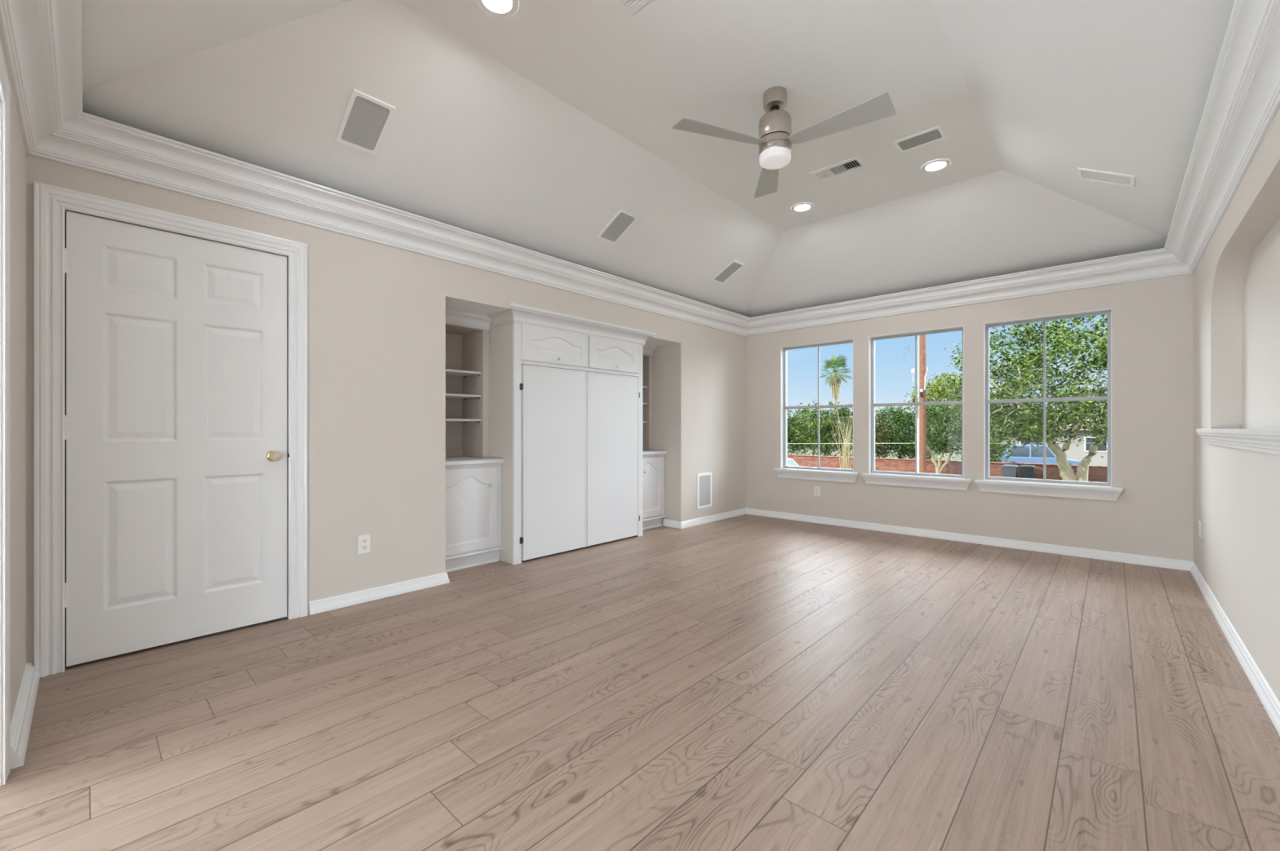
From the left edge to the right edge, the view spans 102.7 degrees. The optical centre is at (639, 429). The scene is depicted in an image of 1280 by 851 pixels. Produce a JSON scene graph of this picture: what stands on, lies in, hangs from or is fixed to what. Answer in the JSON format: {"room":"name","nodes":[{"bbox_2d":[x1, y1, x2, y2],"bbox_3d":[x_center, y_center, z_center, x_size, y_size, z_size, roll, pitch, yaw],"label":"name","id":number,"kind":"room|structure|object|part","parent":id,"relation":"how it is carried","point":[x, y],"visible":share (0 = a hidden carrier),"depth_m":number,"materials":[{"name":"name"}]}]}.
{"room":"empty living room","nodes":[
{"label":"empty living room","id":0,"kind":"room"},
{"bbox_2d":[0,33,26,786],"bbox_3d":[-1.256,-0.237,0.829,4.148,2.620,0.140,0,0,43],"label":"wall","id":1,"kind":"structure","parent":0,"point":[17,148],"depth_m":1.84,"materials":[{"name":"beige paint"}]},
{"bbox_2d":[0,44,9,785],"bbox_3d":[-0.885,-0.003,0.590,2.999,2.152,0.012,0,0,43],"label":"trim","id":2,"kind":"structure","parent":1,"relation":"attached to","point":[4,82],"depth_m":1.55,"materials":[{"name":"white paint"}]},
{"bbox_2d":[9,662,39,769],"bbox_3d":[-2.297,1.036,1.912,0.868,0.073,0.038,0,0,43],"label":"baseboard","id":3,"kind":"structure","parent":1,"relation":"attached to","point":[20,725],"depth_m":1.82,"materials":[{"name":"white paint"}]},
{"bbox_2d":[0,0,82,154],"bbox_3d":[-1.153,-1.272,0.940,3.868,0.186,0.163,0,0,43],"label":"trim","id":4,"kind":"structure","parent":1,"relation":"attached to","point":[42,39],"depth_m":1.77,"materials":[{"name":"white paint"}]},
{"bbox_2d":[26,154,745,665],"bbox_3d":[-0.962,-0.237,4.631,0.860,2.620,6.126,0,0,43],"label":"wall","id":5,"kind":"structure","parent":0,"point":[376,312],"depth_m":3.29,"materials":[{"name":"beige paint"}]},
{"bbox_2d":[34,181,306,677],"bbox_3d":[-2.298,0.004,2.606,0.204,2.137,1.014,0,0,43],"label":"door","id":6,"kind":"structure","parent":5,"relation":"in","point":[161,357],"depth_m":2.50,"materials":[{"name":"white paint"}]},
{"bbox_3d":[-2.004,0.149,2.809,0.046,0.058,0.058,0,0,43],"label":"knob","id":7,"kind":"part","parent":6,"relation":"part of","materials":[{"name":"gold metal"}]},
{"bbox_2d":[357,533,370,555],"bbox_3d":[-1.713,0.716,3.178,0.008,0.116,0.074,0,0,43],"label":"wall outlet","id":8,"kind":"object","parent":5,"relation":"attached to","point":[363,541],"visible":1,"depth_m":3.17,"materials":[{"name":"white plastic"}]},
{"bbox_2d":[361,538,367,543],"bbox_3d":[-1.711,0.696,3.176,0.003,0.028,0.032,0,0,43],"label":"receptacle","id":9,"kind":"object","parent":8,"relation":"attached to","point":[363,540],"depth_m":3.18,"materials":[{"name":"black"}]},
{"bbox_2d":[361,545,367,550],"bbox_3d":[-1.711,0.736,3.176,0.003,0.028,0.032,0,0,43],"label":"receptacle","id":10,"kind":"object","parent":8,"relation":"attached to","point":[363,547],"depth_m":3.18,"materials":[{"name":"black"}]},
{"bbox_2d":[28,111,750,336],"bbox_3d":[-0.586,-1.272,4.284,0.163,0.186,5.846,0,0,43],"label":"trim","id":11,"kind":"structure","parent":5,"relation":"attached to","point":[86,141],"depth_m":2.94,"materials":[{"name":"white paint"}]},
{"bbox_2d":[309,508,746,615],"bbox_3d":[-0.369,1.036,4.798,0.255,0.073,4.796,0,0,43],"label":"baseboard","id":12,"kind":"structure","parent":5,"relation":"attached to","point":[317,606],"depth_m":3.32,"materials":[{"name":"white paint"}]},
{"bbox_2d":[445,295,679,346],"bbox_3d":[-0.744,-0.931,4.809,0.778,0.003,2.651,0,0,43],"label":"soffit","id":13,"kind":"structure","parent":5,"relation":"attached to","point":[451,303],"depth_m":3.95,"materials":[{"name":"white paint"}]},
{"bbox_2d":[697,472,711,509],"bbox_3d":[0.737,0.699,5.831,0.008,0.400,0.280,0,0,43],"label":"speaker","id":14,"kind":"object","parent":5,"relation":"attached to","point":[704,480],"visible":1,"depth_m":5.82},
{"bbox_2d":[699,475,710,506],"bbox_3d":[0.736,0.699,5.832,0.004,0.338,0.218,0,0,43],"label":"grille","id":15,"kind":"object","parent":14,"relation":"attached to","point":[704,480],"depth_m":5.83,"materials":[{"name":"white metal"}]},
{"bbox_2d":[0,514,1279,850],"bbox_3d":[-0.274,1.133,1.573,6.100,0.120,9.446,0,0,43],"label":"floor","id":16,"kind":"structure","parent":0,"point":[745,682],"depth_m":1.89,"materials":[{"name":"beige wood"}]},
{"bbox_2d":[445,456,503,572],"bbox_3d":[-1.511,0.657,4.114,0.591,0.832,0.588,0,0,43],"label":"base cabinet","id":17,"kind":"object","parent":16,"relation":"on","point":[473,484],"visible":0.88,"depth_m":3.97,"materials":[{"name":"white paint"}]},
{"bbox_3d":[-1.324,0.626,3.939,0.019,0.638,0.507,0,0,43],"label":"cabinet door","id":18,"kind":"part","parent":17,"relation":"part of","materials":[{"name":"white paint"}]},
{"bbox_3d":[-1.320,0.964,3.938,0.026,0.018,0.588,0,0,43],"label":"moulding","id":19,"kind":"part","parent":17,"relation":"part of","materials":[{"name":"white paint"}]},
{"bbox_2d":[445,456,503,467],"bbox_3d":[-1.514,0.264,4.117,0.582,0.046,0.588,0,0,43],"label":"countertop","id":20,"kind":"structure","parent":17,"relation":"on","point":[451,462],"depth_m":4.01,"materials":[{"name":"white paint"}]},
{"bbox_2d":[445,308,492,457],"bbox_3d":[-1.574,-0.345,4.173,0.419,1.168,0.588,0,0,43],"label":"bookcase","id":21,"kind":"object","parent":20,"relation":"on","point":[467,334],"visible":0.52,"depth_m":4.35,"materials":[{"name":"beige paint"}]},
{"bbox_3d":[-1.605,-0.074,4.195,0.322,0.018,0.479,0,0,43],"label":"shelf","id":22,"kind":"part","parent":21,"relation":"part of","materials":[{"name":"white paint"}]},
{"bbox_3d":[-1.605,-0.274,4.195,0.322,0.018,0.479,0,0,43],"label":"shelf","id":23,"kind":"part","parent":21,"relation":"part of","materials":[{"name":"white paint"}]},
{"bbox_3d":[-1.605,-0.466,4.195,0.322,0.018,0.479,0,0,43],"label":"shelf","id":24,"kind":"part","parent":21,"relation":"part of","materials":[{"name":"white paint"}]},
{"bbox_3d":[-1.442,-0.881,4.051,0.060,0.097,0.588,0,0,43],"label":"crown moulding","id":25,"kind":"part","parent":21,"relation":"part of","materials":[{"name":"white paint"}]},
{"bbox_2d":[487,302,655,564],"bbox_3d":[-0.716,0.053,4.810,0.817,2.040,1.695,0,0,43],"label":"tall cabinet","id":26,"kind":"object","parent":16,"relation":"on","point":[566,391],"visible":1,"depth_m":4.39,"materials":[{"name":"white paint"}]},
{"bbox_3d":[-0.725,0.269,4.357,0.050,1.572,0.671,0,0,43],"label":"cabinet door","id":27,"kind":"part","parent":26,"relation":"part of","materials":[{"name":"white paint"}]},
{"bbox_3d":[-0.707,-0.697,4.343,0.017,0.288,0.704,0,0,43],"label":"door","id":28,"kind":"part","parent":26,"relation":"part of","materials":[{"name":"white paint"}]},
{"bbox_3d":[-0.450,-0.905,4.565,0.093,0.125,1.695,0,0,43],"label":"cabinet crown","id":29,"kind":"part","parent":26,"relation":"part of","materials":[{"name":"white paint"}]},
{"bbox_3d":[-0.262,0.269,4.859,0.050,1.572,0.680,0,0,43],"label":"cabinet door","id":30,"kind":"part","parent":26,"relation":"part of","materials":[{"name":"white paint"}]},
{"bbox_3d":[-0.234,-0.697,4.854,0.017,0.288,0.655,0,0,43],"label":"door","id":31,"kind":"part","parent":26,"relation":"part of","materials":[{"name":"white paint"}]},
{"bbox_2d":[642,450,666,530],"bbox_3d":[-0.099,0.657,5.643,0.591,0.832,0.548,0,0,43],"label":"base cabinet","id":32,"kind":"object","parent":16,"relation":"on","point":[653,461],"visible":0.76,"depth_m":5.53,"materials":[{"name":"white paint"}]},
{"bbox_3d":[0.083,0.626,5.463,0.019,0.638,0.465,0,0,43],"label":"cabinet door","id":33,"kind":"part","parent":32,"relation":"part of","materials":[{"name":"white paint"}]},
{"bbox_3d":[0.092,0.964,5.467,0.026,0.018,0.548,0,0,43],"label":"moulding","id":34,"kind":"part","parent":32,"relation":"part of","materials":[{"name":"white paint"}]},
{"bbox_2d":[642,450,666,456],"bbox_3d":[-0.102,0.264,5.646,0.582,0.046,0.548,0,0,43],"label":"countertop","id":35,"kind":"structure","parent":32,"relation":"on","point":[645,453],"depth_m":5.52,"materials":[{"name":"white paint"}]},
{"bbox_2d":[642,344,655,450],"bbox_3d":[-0.162,-0.345,5.702,0.419,1.168,0.548,0,0,43],"label":"bookcase","id":36,"kind":"object","parent":35,"relation":"on","point":[647,350],"visible":0.26,"depth_m":5.79,"materials":[{"name":"beige paint"}]},
{"bbox_3d":[-0.060,-0.345,5.607,0.020,1.168,0.548,0,0,43],"label":"frame","id":37,"kind":"part","parent":36,"relation":"part of","materials":[{"name":"beige paint"}]},
{"bbox_3d":[-0.030,-0.881,5.580,0.060,0.097,0.548,0,0,43],"label":"crown moulding","id":38,"kind":"part","parent":36,"relation":"part of","materials":[{"name":"white paint"}]},
{"bbox_2d":[81,0,1235,317],"bbox_3d":[0.775,-1.695,3.027,4.148,0.665,6.126,0,0,43],"label":"ceiling","id":39,"kind":"structure","parent":0,"point":[532,127],"depth_m":2.84,"materials":[{"name":"white paint"}]},
{"bbox_2d":[335,88,395,155],"bbox_3d":[-1.464,-1.624,2.725,0.281,0.156,0.206,0,0,43],"label":"speaker","id":40,"kind":"object","parent":39,"relation":"attached to","point":[365,122],"visible":1,"depth_m":2.72},
{"bbox_2d":[341,96,389,150],"bbox_3d":[-1.464,-1.625,2.725,0.243,0.133,0.164,0,0,43],"label":"grille","id":41,"kind":"object","parent":40,"relation":"attached to","point":[365,123],"depth_m":2.72,"materials":[{"name":"grey metal"}]},
{"bbox_2d":[476,0,518,17],"bbox_3d":[-0.641,-1.924,2.296,0.186,0.006,0.186,0,0,43],"label":"recessed light","id":42,"kind":"object","parent":39,"relation":"in","point":[500,8],"visible":1,"depth_m":2.33,"materials":[{"name":"white paint"}]},
{"bbox_2d":[596,208,639,244],"bbox_3d":[-0.180,-1.624,4.116,0.281,0.156,0.206,0,0,43],"label":"speaker","id":43,"kind":"object","parent":39,"relation":"attached to","point":[623,220],"visible":1,"depth_m":4.11},
{"bbox_2d":[600,213,635,241],"bbox_3d":[-0.180,-1.625,4.116,0.243,0.133,0.164,0,0,43],"label":"grille","id":44,"kind":"object","parent":43,"relation":"attached to","point":[620,223],"depth_m":4.11,"materials":[{"name":"grey metal"}]},
{"bbox_2d":[610,0,650,16],"bbox_3d":[-0.104,-1.920,2.180,0.183,0.014,0.358,0,0,43],"label":"ceiling vent","id":45,"kind":"object","parent":39,"relation":"in","point":[628,7],"visible":1,"depth_m":2.31,"materials":[{"name":"white metal"}]},
{"bbox_2d":[711,259,745,284],"bbox_3d":[0.911,-1.624,5.297,0.281,0.156,0.206,0,0,43],"label":"speaker","id":46,"kind":"object","parent":39,"relation":"attached to","point":[734,266],"visible":1,"depth_m":5.29},
{"bbox_2d":[714,262,742,282],"bbox_3d":[0.911,-1.625,5.297,0.243,0.133,0.164,0,0,43],"label":"grille","id":47,"kind":"object","parent":46,"relation":"attached to","point":[732,268],"depth_m":5.29,"materials":[{"name":"grey metal"}]},
{"bbox_2d":[671,86,896,198],"bbox_3d":[0.840,-1.725,2.853,1.028,0.404,1.142,0,0,43],"label":"ceiling fan","id":48,"kind":"object","parent":39,"relation":"hanging from","point":[775,139],"visible":1,"depth_m":2.85,"materials":[{"name":"silver metal"}]},
{"bbox_3d":[0.452,-1.626,2.803,0.535,0.038,0.158,0,0,-19],"label":"blade","id":49,"kind":"part","parent":48,"relation":"part of","materials":[{"name":"grey wood"}]},
{"bbox_3d":[0.820,-1.626,3.286,0.158,0.038,0.535,0,0,11],"label":"blade","id":50,"kind":"part","parent":48,"relation":"part of","materials":[{"name":"grey wood"}]},
{"bbox_2d":[759,146,791,169],"bbox_3d":[0.775,-1.548,2.938,0.176,0.051,0.176,0,0,43],"label":"diffuser","id":51,"kind":"object","parent":48,"relation":"attached to","point":[770,157],"depth_m":2.89,"materials":[{"name":"white glass"}]},
{"bbox_3d":[1.062,-1.626,2.731,0.536,0.038,0.158,0,0,43],"label":"blade","id":52,"kind":"part","parent":48,"relation":"part of","materials":[{"name":"grey wood"}]},
{"bbox_2d":[791,202,813,212],"bbox_3d":[1.411,-1.924,4.444,0.186,0.006,0.186,0,0,43],"label":"recessed light","id":53,"kind":"object","parent":39,"relation":"in","point":[805,206],"visible":1,"depth_m":4.44,"materials":[{"name":"white paint"}]},
{"bbox_2d":[808,155,867,182],"bbox_3d":[1.465,-1.920,3.783,0.363,0.014,0.182,0,0,43],"label":"ceiling vent","id":54,"kind":"object","parent":39,"relation":"in","point":[855,163],"visible":1,"depth_m":3.77,"materials":[{"name":"white metal"}]},
{"bbox_2d":[893,124,946,153],"bbox_3d":[1.859,-1.923,3.400,0.284,0.008,0.180,0,0,43],"label":"speaker","id":55,"kind":"object","parent":39,"relation":"attached to","point":[935,134],"visible":1,"depth_m":3.39},
{"bbox_2d":[897,129,942,150],"bbox_3d":[1.859,-1.924,3.400,0.238,0.004,0.134,0,0,43],"label":"grille","id":56,"kind":"object","parent":55,"relation":"attached to","point":[930,136],"depth_m":3.40,"materials":[{"name":"grey metal"}]},
{"bbox_2d":[921,159,950,172],"bbox_3d":[2.163,-1.924,3.740,0.186,0.006,0.186,0,0,43],"label":"recessed light","id":57,"kind":"object","parent":39,"relation":"in","point":[938,165],"visible":1,"depth_m":3.73,"materials":[{"name":"white paint"}]},
{"bbox_2d":[1077,167,1135,187],"bbox_3d":[2.993,-1.616,3.285,0.270,0.150,0.190,0,0,43],"label":"ceiling vent","id":58,"kind":"object","parent":39,"relation":"attached to","point":[1111,178],"visible":1,"depth_m":3.28,"materials":[{"name":"white metal"}]},
{"bbox_2d":[1081,170,1130,185],"bbox_3d":[2.993,-1.617,3.285,0.233,0.127,0.148,0,0,43],"label":"grille","id":59,"kind":"object","parent":58,"relation":"attached to","point":[1111,178],"depth_m":3.28,"materials":[{"name":"white metal"}]},
{"bbox_2d":[745,273,1193,561],"bbox_3d":[2.865,-0.237,5.172,4.308,2.620,0.140,0,0,43],"label":"wall","id":60,"kind":"structure","parent":0,"point":[1153,319],"depth_m":4.48,"materials":[{"name":"beige paint"}]},
{"bbox_2d":[773,338,859,483],"bbox_3d":[2.031,-0.201,5.890,0.988,1.568,0.167,0,0,43],"label":"window","id":61,"kind":"structure","parent":60,"relation":"in","point":[843,475],"depth_m":5.98,"materials":[{"name":"grey plastic"}]},
{"bbox_3d":[2.014,0.483,5.871,0.988,0.023,0.117,0,0,43],"label":"sill","id":62,"kind":"part","parent":61,"relation":"part of","materials":[{"name":"white paint"}]},
{"bbox_3d":[2.074,-0.258,5.936,0.804,0.032,0.032,0,0,43],"label":"meeting rail","id":63,"kind":"part","parent":61,"relation":"part of","materials":[{"name":"grey plastic"}]},
{"bbox_2d":[813,486,820,497],"bbox_3d":[2.026,0.711,5.845,0.074,0.116,0.008,0,0,43],"label":"wall outlet","id":64,"kind":"object","parent":60,"relation":"attached to","point":[816,489],"visible":1,"depth_m":5.84,"materials":[{"name":"white plastic"}]},
{"bbox_2d":[861,325,971,490],"bbox_3d":[2.786,-0.201,5.192,1.000,1.568,0.167,0,0,43],"label":"window","id":65,"kind":"structure","parent":60,"relation":"in","point":[950,482],"depth_m":5.24,"materials":[{"name":"grey plastic"}]},
{"bbox_3d":[2.769,0.483,5.174,1.000,0.023,0.117,0,0,43],"label":"sill","id":66,"kind":"part","parent":65,"relation":"part of","materials":[{"name":"white paint"}]},
{"bbox_3d":[2.829,-0.258,5.239,0.816,0.032,0.032,0,0,43],"label":"meeting rail","id":67,"kind":"part","parent":65,"relation":"part of","materials":[{"name":"grey plastic"}]},
{"bbox_2d":[746,248,1191,336],"bbox_3d":[2.703,-1.272,5.115,3.868,0.186,0.163,0,0,43],"label":"trim","id":68,"kind":"structure","parent":60,"relation":"attached to","point":[1158,263],"depth_m":4.67,"materials":[{"name":"white paint"}]},
{"bbox_2d":[745,507,1192,571],"bbox_3d":[2.751,1.036,5.168,3.868,0.073,0.020,0,0,43],"label":"baseboard","id":69,"kind":"structure","parent":60,"relation":"attached to","point":[1175,564],"depth_m":4.69,"materials":[{"name":"white paint"}]},
{"bbox_2d":[974,308,1122,501],"bbox_3d":[3.546,-0.201,4.490,1.005,1.568,0.167,0,0,43],"label":"window","id":70,"kind":"structure","parent":60,"relation":"in","point":[1044,487],"depth_m":4.48,"materials":[{"name":"grey"}]},
{"bbox_3d":[3.589,-0.258,4.537,0.821,0.032,0.032,0,0,43],"label":"meeting rail","id":71,"kind":"part","parent":70,"relation":"part of","materials":[{"name":"grey plastic"}]},
{"bbox_3d":[3.529,0.483,4.472,1.005,0.023,0.117,0,0,43],"label":"sill","id":72,"kind":"part","parent":70,"relation":"part of","materials":[{"name":"white paint"}]},
{"bbox_2d":[1193,106,1279,702],"bbox_3d":[2.284,-0.237,1.634,0.240,2.620,6.126,0,0,43],"label":"wall","id":73,"kind":"structure","parent":0,"point":[1237,277],"depth_m":2.67,"materials":[{"name":"beige paint"}]},
{"bbox_2d":[1198,520,1201,537],"bbox_3d":[3.883,0.690,3.549,0.008,0.116,0.074,0,0,43],"label":"wall outlet","id":74,"kind":"object","parent":73,"relation":"attached to","point":[1199,521],"visible":1,"depth_m":3.53,"materials":[{"name":"white plastic"}]},
{"bbox_2d":[1164,0,1279,273],"bbox_3d":[2.136,-1.272,1.771,0.163,0.186,5.846,0,0,43],"label":"trim","id":75,"kind":"structure","parent":73,"relation":"attached to","point":[1242,102],"depth_m":2.12,"materials":[{"name":"white paint"}]},
{"bbox_2d":[1190,561,1279,736],"bbox_3d":[2.189,1.036,1.722,0.020,0.073,5.846,0,0,43],"label":"baseboard","id":76,"kind":"structure","parent":73,"relation":"attached to","point":[1266,695],"depth_m":2.32,"materials":[{"name":"white paint"}]},
{"bbox_2d":[1195,428,1279,455],"bbox_3d":[2.337,0.047,1.817,0.180,0.096,3.783,0,0,43],"label":"ledge","id":77,"kind":"object","parent":73,"relation":"attached to","point":[1260,440],"visible":1,"depth_m":2.13,"materials":[{"name":"white paint"}]},
{"label":"outside","id":78,"kind":"structure","parent":0,"visible":0},
{"bbox_2d":[786,441,1091,466],"bbox_3d":[36.373,2.973,59.170,120.000,0.300,123.400,0,0,43],"label":"ground","id":79,"kind":"structure","parent":78,"point":[944,458],"depth_m":55.92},
{"bbox_2d":[786,457,799,466],"bbox_3d":[5.327,1.993,20.462,1.840,1.660,4.460,0,0,-41],"label":"car","id":80,"kind":"object","parent":79,"relation":"on","point":[790,462],"visible":0.02,"depth_m":20.29,"materials":[{"name":"grey paint"}]},
{"bbox_2d":[786,405,808,454],"bbox_3d":[10.541,0.421,39.521,3.805,5.157,4.626,0,0,-17],"label":"tree","id":81,"kind":"object","parent":79,"relation":"on","point":[788,430],"visible":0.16,"depth_m":38.38,"materials":[{"name":"green plant"}]},
{"bbox_2d":[786,403,823,448],"bbox_3d":[24.816,-0.470,79.775,8.614,7.258,6.408,0,0,43],"label":"tree","id":82,"kind":"object","parent":79,"relation":"on","point":[788,415],"visible":0.16,"depth_m":79.39,"materials":[{"name":"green plant"}]},
{"bbox_2d":[786,400,845,456],"bbox_3d":[13.051,0.317,38.193,4.496,5.047,3.768,0,0,26],"label":"tree","id":83,"kind":"object","parent":79,"relation":"on","point":[811,440],"visible":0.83,"depth_m":37.70,"materials":[{"name":"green plant"}]},
{"bbox_2d":[807,400,853,447],"bbox_3d":[29.421,-0.647,78.375,9.897,7.579,6.637,0,0,43],"label":"tree","id":84,"kind":"object","parent":79,"relation":"on","point":[830,402],"visible":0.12,"depth_m":78.57,"materials":[{"name":"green plant"}]},
{"bbox_2d":[808,401,853,457],"bbox_3d":[14.727,0.555,37.328,3.764,5.111,3.989,0,0,-7],"label":"tree","id":85,"kind":"object","parent":79,"relation":"on","point":[843,411],"visible":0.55,"depth_m":37.02,"materials":[{"name":"green plant"}]},
{"bbox_2d":[816,353,853,455],"bbox_3d":[20.921,-2.664,54.968,4.190,10.982,4.155,0,0,43],"label":"palm tree","id":86,"kind":"object","parent":79,"relation":"on","point":[835,381],"visible":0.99,"depth_m":54.58,"materials":[{"name":"green plant"}]},
{"bbox_2d":[830,408,853,469],"bbox_3d":[12.368,0.686,30.564,0.587,4.276,2.044,0,0,-41],"label":"dry reeds","id":87,"kind":"object","parent":79,"relation":"on","point":[843,457],"visible":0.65,"depth_m":30.59,"materials":[{"name":"beige plant"}]},
{"bbox_2d":[848,407,897,457],"bbox_3d":[16.923,0.606,37.874,3.305,4.511,3.784,0,0,-28],"label":"tree","id":88,"kind":"object","parent":79,"relation":"on","point":[878,438],"visible":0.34,"depth_m":37.03,"materials":[{"name":"green plant"}]},
{"bbox_2d":[848,406,905,445],"bbox_3d":[35.088,-0.451,75.773,9.504,8.160,6.374,0,0,43],"label":"tree","id":89,"kind":"object","parent":79,"relation":"on","point":[886,407],"visible":0.09,"depth_m":74.62,"materials":[{"name":"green plant"}]},
{"bbox_2d":[875,406,931,459],"bbox_3d":[19.049,0.487,37.465,3.792,4.711,3.976,0,0,-24],"label":"tree","id":90,"kind":"object","parent":79,"relation":"on","point":[899,448],"visible":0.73,"depth_m":36.96,"materials":[{"name":"green plant"}]},
{"bbox_2d":[884,405,935,448],"bbox_3d":[38.973,0.125,74.624,8.661,7.377,6.221,0,0,43],"label":"tree","id":91,"kind":"object","parent":79,"relation":"on","point":[902,407],"visible":0.05,"depth_m":74.23,"materials":[{"name":"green plant"}]},
{"bbox_2d":[903,334,928,473],"bbox_3d":[13.027,-2.552,24.142,1.087,10.750,0.415,0,0,43],"label":"utility pole","id":92,"kind":"object","parent":79,"relation":"on","point":[922,420],"visible":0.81,"depth_m":23.89,"materials":[{"name":"brown wood"}]},
{"bbox_2d":[901,395,960,460],"bbox_3d":[21.025,0.049,37.039,3.762,5.635,4.142,0,0,-26],"label":"tree","id":93,"kind":"object","parent":79,"relation":"on","point":[913,413],"visible":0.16,"depth_m":36.86,"materials":[{"name":"green plant"}]},
{"bbox_2d":[902,368,961,457],"bbox_3d":[29.991,-1.509,50.157,7.024,8.717,6.483,0,0,11],"label":"tree","id":94,"kind":"object","parent":79,"relation":"on","point":[933,393],"visible":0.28,"depth_m":49.94,"materials":[{"name":"green plant"}]},
{"bbox_2d":[903,398,961,474],"bbox_3d":[16.208,0.588,26.805,4.176,4.507,3.563,0,0,43],"label":"tree","id":95,"kind":"object","parent":79,"relation":"on","point":[943,441],"visible":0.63,"depth_m":26.66,"materials":[{"name":"green plant"}]},
{"bbox_2d":[927,418,961,448],"bbox_3d":[44.418,-0.240,72.418,8.536,7.201,6.954,0,0,43],"label":"tree","id":96,"kind":"object","parent":79,"relation":"on","point":[956,419],"visible":0.05,"depth_m":71.83,"materials":[{"name":"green plant"}]},
{"bbox_2d":[786,454,1106,482],"bbox_3d":[15.156,2.258,28.822,38.000,1.130,0.280,0,0,43],"label":"brick wall","id":97,"kind":"structure","parent":79,"relation":"on","point":[1095,473],"depth_m":27.78,"materials":[{"name":"red brick"}]},
{"bbox_2d":[949,407,1017,462],"bbox_3d":[20.425,0.607,30.483,3.988,4.463,3.990,0,0,43],"label":"tree","id":98,"kind":"object","parent":79,"relation":"on","point":[993,452],"visible":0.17,"depth_m":29.73,"materials":[{"name":"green plant"}]},
{"bbox_2d":[989,408,1013,447],"bbox_3d":[49.659,0.261,70.042,7.681,7.214,6.582,0,0,43],"label":"tree","id":99,"kind":"object","parent":79,"relation":"on","point":[1010,408],"visible":0.02,"depth_m":69.57,"materials":[{"name":"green plant"}]},
{"bbox_2d":[1001,464,1018,478],"bbox_3d":[18.122,2.293,25.048,0.600,1.060,0.740,0,0,43],"label":"wheelie bin","id":100,"kind":"object","parent":79,"relation":"on","point":[1008,471],"visible":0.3,"depth_m":24.82,"materials":[{"name":"grey plastic"}]},
{"bbox_3d":[18.109,1.802,25.033,0.600,0.079,0.700,0,0,43],"label":"lid","id":101,"kind":"part","parent":100,"relation":"part of","materials":[{"name":"grey plastic"}]},
{"bbox_2d":[933,314,1106,481],"bbox_3d":[17.335,-1.272,20.977,8.038,8.308,9.568,0,0,-42],"label":"oak tree","id":102,"kind":"object","parent":79,"relation":"on","point":[1030,425],"visible":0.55,"depth_m":20.49,"materials":[{"name":"green plant"}]},
{"bbox_2d":[1018,465,1035,479],"bbox_3d":[18.709,2.293,24.711,0.600,1.060,0.740,0,0,43],"label":"wheelie bin","id":103,"kind":"object","parent":79,"relation":"on","point":[1025,471],"visible":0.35,"depth_m":24.49,"materials":[{"name":"black plastic"}]},
{"bbox_3d":[18.696,1.802,24.696,0.600,0.079,0.700,0,0,43],"label":"lid","id":104,"kind":"part","parent":103,"relation":"part of","materials":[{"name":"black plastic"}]},
{"bbox_2d":[997,444,1079,465],"bbox_3d":[26.477,1.933,34.007,4.560,1.780,1.840,0,0,35],"label":"car","id":105,"kind":"object","parent":79,"relation":"on","point":[1025,456],"visible":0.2,"depth_m":33.57,"materials":[{"name":"blue paint"}]},
{"bbox_2d":[994,407,1106,466],"bbox_3d":[39.911,0.448,40.522,18.700,4.750,9.200,0,0,43],"label":"house","id":106,"kind":"structure","parent":79,"relation":"on","point":[1078,453],"depth_m":40.04,"materials":[{"name":"grey paint"}]},
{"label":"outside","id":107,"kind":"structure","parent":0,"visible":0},
{"bbox_2d":[786,443,1022,444],"bbox_3d":[16.403,0.723,25.751,24.001,0.528,0.032,0,0,43],"label":"wire","id":108,"kind":"object","parent":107,"point":[787,443],"visible":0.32,"depth_m":28.54,"materials":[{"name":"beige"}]}
]}

